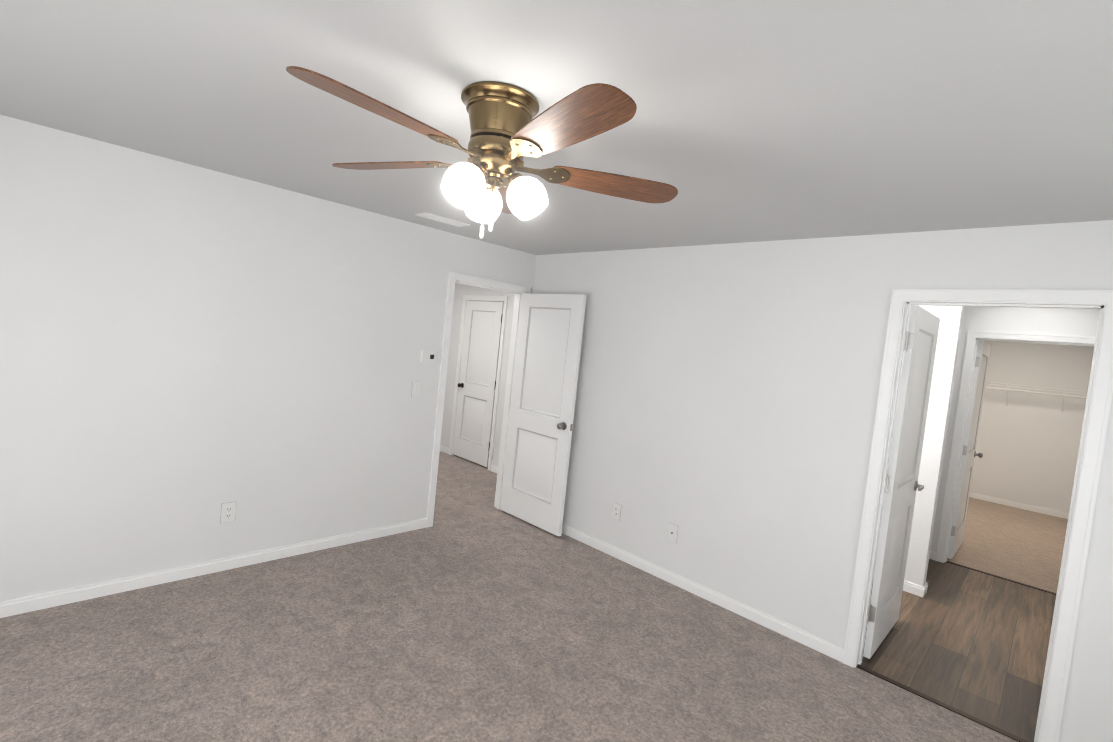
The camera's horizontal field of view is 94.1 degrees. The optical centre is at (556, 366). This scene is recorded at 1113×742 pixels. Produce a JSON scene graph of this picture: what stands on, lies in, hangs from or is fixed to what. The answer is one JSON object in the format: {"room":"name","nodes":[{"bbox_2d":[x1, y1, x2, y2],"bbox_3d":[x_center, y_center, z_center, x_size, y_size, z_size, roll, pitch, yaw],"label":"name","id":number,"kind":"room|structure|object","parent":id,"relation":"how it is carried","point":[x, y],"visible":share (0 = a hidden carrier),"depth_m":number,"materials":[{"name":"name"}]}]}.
{"room":"empty bedroom","nodes":[
{"label":"empty bedroom","id":0,"kind":"room"},
{"bbox_2d":[0,115,535,601],"bbox_3d":[-1.716,0.088,3.589,0.120,2.440,5.290,9,4,44],"label":"wall","id":1,"kind":"structure","parent":0,"point":[186,349],"depth_m":3.06,"materials":[{"name":"paint"}]},
{"bbox_2d":[0,518,426,617],"bbox_3d":[-2.031,1.256,3.352,0.014,0.078,4.596,9,4,44],"label":"baseboard","id":2,"kind":"structure","parent":1,"relation":"attached to","point":[54,599],"depth_m":3.13,"materials":[{"name":"paint"}]},
{"bbox_2d":[220,501,236,523],"bbox_3d":[-2.067,0.923,3.267,0.009,0.129,0.083,9,4,44],"label":"electrical outlet","id":3,"kind":"object","parent":1,"relation":"attached to","point":[228,511],"visible":1,"depth_m":3.26,"materials":[{"name":"white plastic"}]},
{"bbox_2d":[411,381,421,396],"bbox_3d":[-1.109,0.182,4.125,0.016,0.129,0.083,9,4,44],"label":"light switch","id":4,"kind":"object","parent":1,"relation":"attached to","point":[416,388],"visible":1,"depth_m":4.12,"materials":[{"name":"white plastic"}]},
{"bbox_2d":[420,350,435,362],"bbox_3d":[-1.029,-0.076,4.162,0.023,0.104,0.124,9,4,44],"label":"thermostat","id":5,"kind":"object","parent":1,"relation":"attached to","point":[427,356],"visible":1,"depth_m":4.15,"materials":[{"name":"white plastic"}]},
{"bbox_2d":[426,272,530,527],"bbox_3d":[-0.715,0.296,4.643,0.160,2.129,0.898,9,4,44],"label":"door frame","id":6,"kind":"structure","parent":1,"relation":"attached to","point":[480,282],"depth_m":4.39,"materials":[{"name":"paint"}]},
{"bbox_2d":[500,293,586,535],"bbox_3d":[-0.153,0.380,4.611,0.805,2.040,0.167,9,4,44],"label":"bedroom door","id":7,"kind":"structure","parent":1,"relation":"in","point":[546,371],"depth_m":4.55,"materials":[{"name":"paint"}]},
{"bbox_2d":[440,283,514,466],"bbox_3d":[-0.897,0.026,6.572,2.880,2.440,0.120,9,4,44],"label":"wall","id":8,"kind":"structure","parent":0,"point":[461,290],"depth_m":6.89,"materials":[{"name":"paint"}]},
{"bbox_2d":[440,445,497,472],"bbox_3d":[-1.065,1.197,6.581,2.880,0.078,0.014,9,4,44],"label":"baseboard","id":9,"kind":"structure","parent":8,"relation":"attached to","point":[494,468],"depth_m":6.96,"materials":[{"name":"paint"}]},
{"bbox_2d":[448,295,507,470],"bbox_3d":[-0.968,0.172,6.622,0.898,2.129,0.144,9,4,44],"label":"door frame","id":10,"kind":"structure","parent":8,"relation":"attached to","point":[466,298],"depth_m":6.48,"materials":[{"name":"paint"}]},
{"bbox_2d":[453,301,503,466],"bbox_3d":[-1.000,0.195,6.605,0.748,2.040,0.167,9,4,44],"label":"hall door","id":11,"kind":"structure","parent":8,"relation":"in","point":[478,371],"depth_m":6.58,"materials":[{"name":"paint"}]},
{"bbox_2d":[0,451,1067,741],"bbox_3d":[0.713,1.535,5.208,7.388,0.103,11.100,9,4,44],"label":"floor","id":12,"kind":"structure","parent":0,"point":[501,626],"depth_m":2.73,"materials":[{"name":"grey carpet"}]},
{"bbox_2d":[0,0,1112,254],"bbox_3d":[-0.227,-0.945,1.711,4.628,0.100,4.836,9,4,44],"label":"ceiling","id":13,"kind":"structure","parent":0,"point":[762,120],"depth_m":1.68,"materials":[{"name":"paint"}]},
{"bbox_2d":[415,212,469,226],"bbox_3d":[-0.812,-1.050,3.718,0.140,0.011,0.370,9,4,44],"label":"ceiling vent","id":14,"kind":"object","parent":13,"relation":"in","point":[441,219],"visible":1,"depth_m":3.70,"materials":[{"name":"white metal"}]},
{"bbox_2d":[286,66,677,238],"bbox_3d":[-0.226,-0.657,1.712,1.289,0.472,1.267,9,4,44],"label":"fan","id":15,"kind":"object","parent":13,"relation":"hanging from","point":[485,184],"visible":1,"depth_m":1.66,"materials":[{"name":"brown wood"}]},
{"bbox_2d":[533,220,1112,741],"bbox_3d":[1.286,0.403,3.462,4.388,2.440,0.120,9,4,44],"label":"wall","id":16,"kind":"structure","parent":0,"point":[725,404],"depth_m":3.31,"materials":[{"name":"paint"}]},
{"bbox_2d":[611,502,621,520],"bbox_3d":[0.475,1.156,4.122,0.083,0.129,0.009,9,4,44],"label":"electrical outlet","id":17,"kind":"object","parent":16,"relation":"attached to","point":[616,511],"visible":1,"depth_m":4.12,"materials":[{"name":"white plastic"}]},
{"bbox_2d":[666,522,677,542],"bbox_3d":[0.837,1.211,3.761,0.083,0.129,0.017,9,4,44],"label":"electrical outlet","id":18,"kind":"object","parent":16,"relation":"attached to","point":[672,532],"visible":1,"depth_m":3.76,"materials":[{"name":"white plastic"}]},
{"bbox_2d":[562,524,843,662],"bbox_3d":[1.118,1.574,3.472,4.388,0.078,0.014,9,4,44],"label":"baseboard","id":19,"kind":"structure","parent":16,"relation":"attached to","point":[818,644],"depth_m":3.50,"materials":[{"name":"paint"}]},
{"bbox_2d":[863,305,939,658],"bbox_3d":[2.143,0.685,3.202,0.127,2.040,0.785,9,4,44],"label":"bathroom door","id":20,"kind":"structure","parent":16,"relation":"in","point":[902,485],"depth_m":3.10,"materials":[{"name":"paint"}]},
{"bbox_2d":[856,664,1028,741],"bbox_3d":[1.970,1.737,2.677,0.750,0.006,0.035,9,4,44],"label":"trim","id":21,"kind":"structure","parent":16,"relation":"attached to","point":[957,711],"depth_m":2.65,"materials":[{"name":"brown metal"}]},
{"bbox_2d":[843,289,1112,741],"bbox_3d":[2.105,0.684,2.652,0.878,2.129,0.160,9,4,44],"label":"door frame","id":22,"kind":"structure","parent":16,"relation":"attached to","point":[1078,532],"depth_m":2.39,"materials":[{"name":"paint"}]},
{"bbox_2d":[874,305,964,586],"bbox_3d":[2.252,0.445,4.634,1.980,2.440,0.120,9,4,44],"label":"wall","id":23,"kind":"structure","parent":0,"point":[940,398],"depth_m":3.95,"materials":[{"name":"paint"}]},
{"bbox_2d":[873,571,924,596],"bbox_3d":[2.132,1.623,4.597,1.874,0.078,0.014,9,4,44],"label":"baseboard","id":24,"kind":"structure","parent":23,"relation":"attached to","point":[912,588],"depth_m":3.99,"materials":[{"name":"paint"}]},
{"bbox_2d":[923,582,927,595],"bbox_3d":[2.844,1.726,4.003,0.014,0.078,0.134,9,4,44],"label":"baseboard","id":25,"kind":"structure","parent":23,"relation":"attached to","point":[926,587],"depth_m":4.00,"materials":[{"name":"paint"}]},
{"bbox_2d":[930,306,1099,551],"bbox_3d":[3.860,0.613,4.583,1.370,2.440,0.120,9,4,44],"label":"wall","id":26,"kind":"structure","parent":0,"point":[1069,321],"depth_m":4.51,"materials":[{"name":"paint"}]},
{"bbox_2d":[929,550,936,559],"bbox_3d":[3.735,1.790,4.551,1.250,0.078,0.014,9,4,44],"label":"baseboard","id":27,"kind":"structure","parent":26,"relation":"attached to","point":[932,556],"depth_m":4.79,"materials":[{"name":"paint"}]},
{"bbox_2d":[947,340,990,558],"bbox_3d":[4.006,0.787,5.026,0.167,2.040,0.795,9,4,44],"label":"closet door","id":28,"kind":"structure","parent":26,"relation":"in","point":[969,453],"depth_m":4.89,"materials":[{"name":"paint"}]},
{"bbox_2d":[946,561,1055,594],"bbox_3d":[3.862,1.840,4.523,0.760,0.007,0.035,9,4,44],"label":"trim","id":29,"kind":"structure","parent":26,"relation":"attached to","point":[1002,578],"depth_m":4.50,"materials":[{"name":"brown wood"}]},
{"bbox_2d":[935,330,1095,562],"bbox_3d":[3.969,0.786,4.469,0.888,2.129,0.160,9,4,44],"label":"door frame","id":30,"kind":"structure","parent":26,"relation":"attached to","point":[973,337],"depth_m":4.68,"materials":[{"name":"paint"}]},
{"bbox_2d":[970,340,1093,512],"bbox_3d":[6.393,0.736,7.390,1.650,2.440,0.120,9,4,44],"label":"wall","id":31,"kind":"structure","parent":0,"point":[1027,446],"depth_m":7.14,"materials":[{"name":"paint"}]},
{"bbox_2d":[969,492,1068,518],"bbox_3d":[6.226,1.907,7.399,1.650,0.078,0.014,9,4,44],"label":"baseboard","id":32,"kind":"structure","parent":31,"relation":"attached to","point":[1021,506],"depth_m":7.19,"materials":[{"name":"paint"}]},
{"bbox_2d":[985,382,1086,411],"bbox_3d":[6.278,0.400,7.220,1.633,0.308,0.309,9,4,44],"label":"wire closet shelf","id":33,"kind":"object","parent":31,"relation":"attached to","point":[1063,395],"visible":0.54,"depth_m":6.92,"materials":[{"name":"white metal"}]}
]}

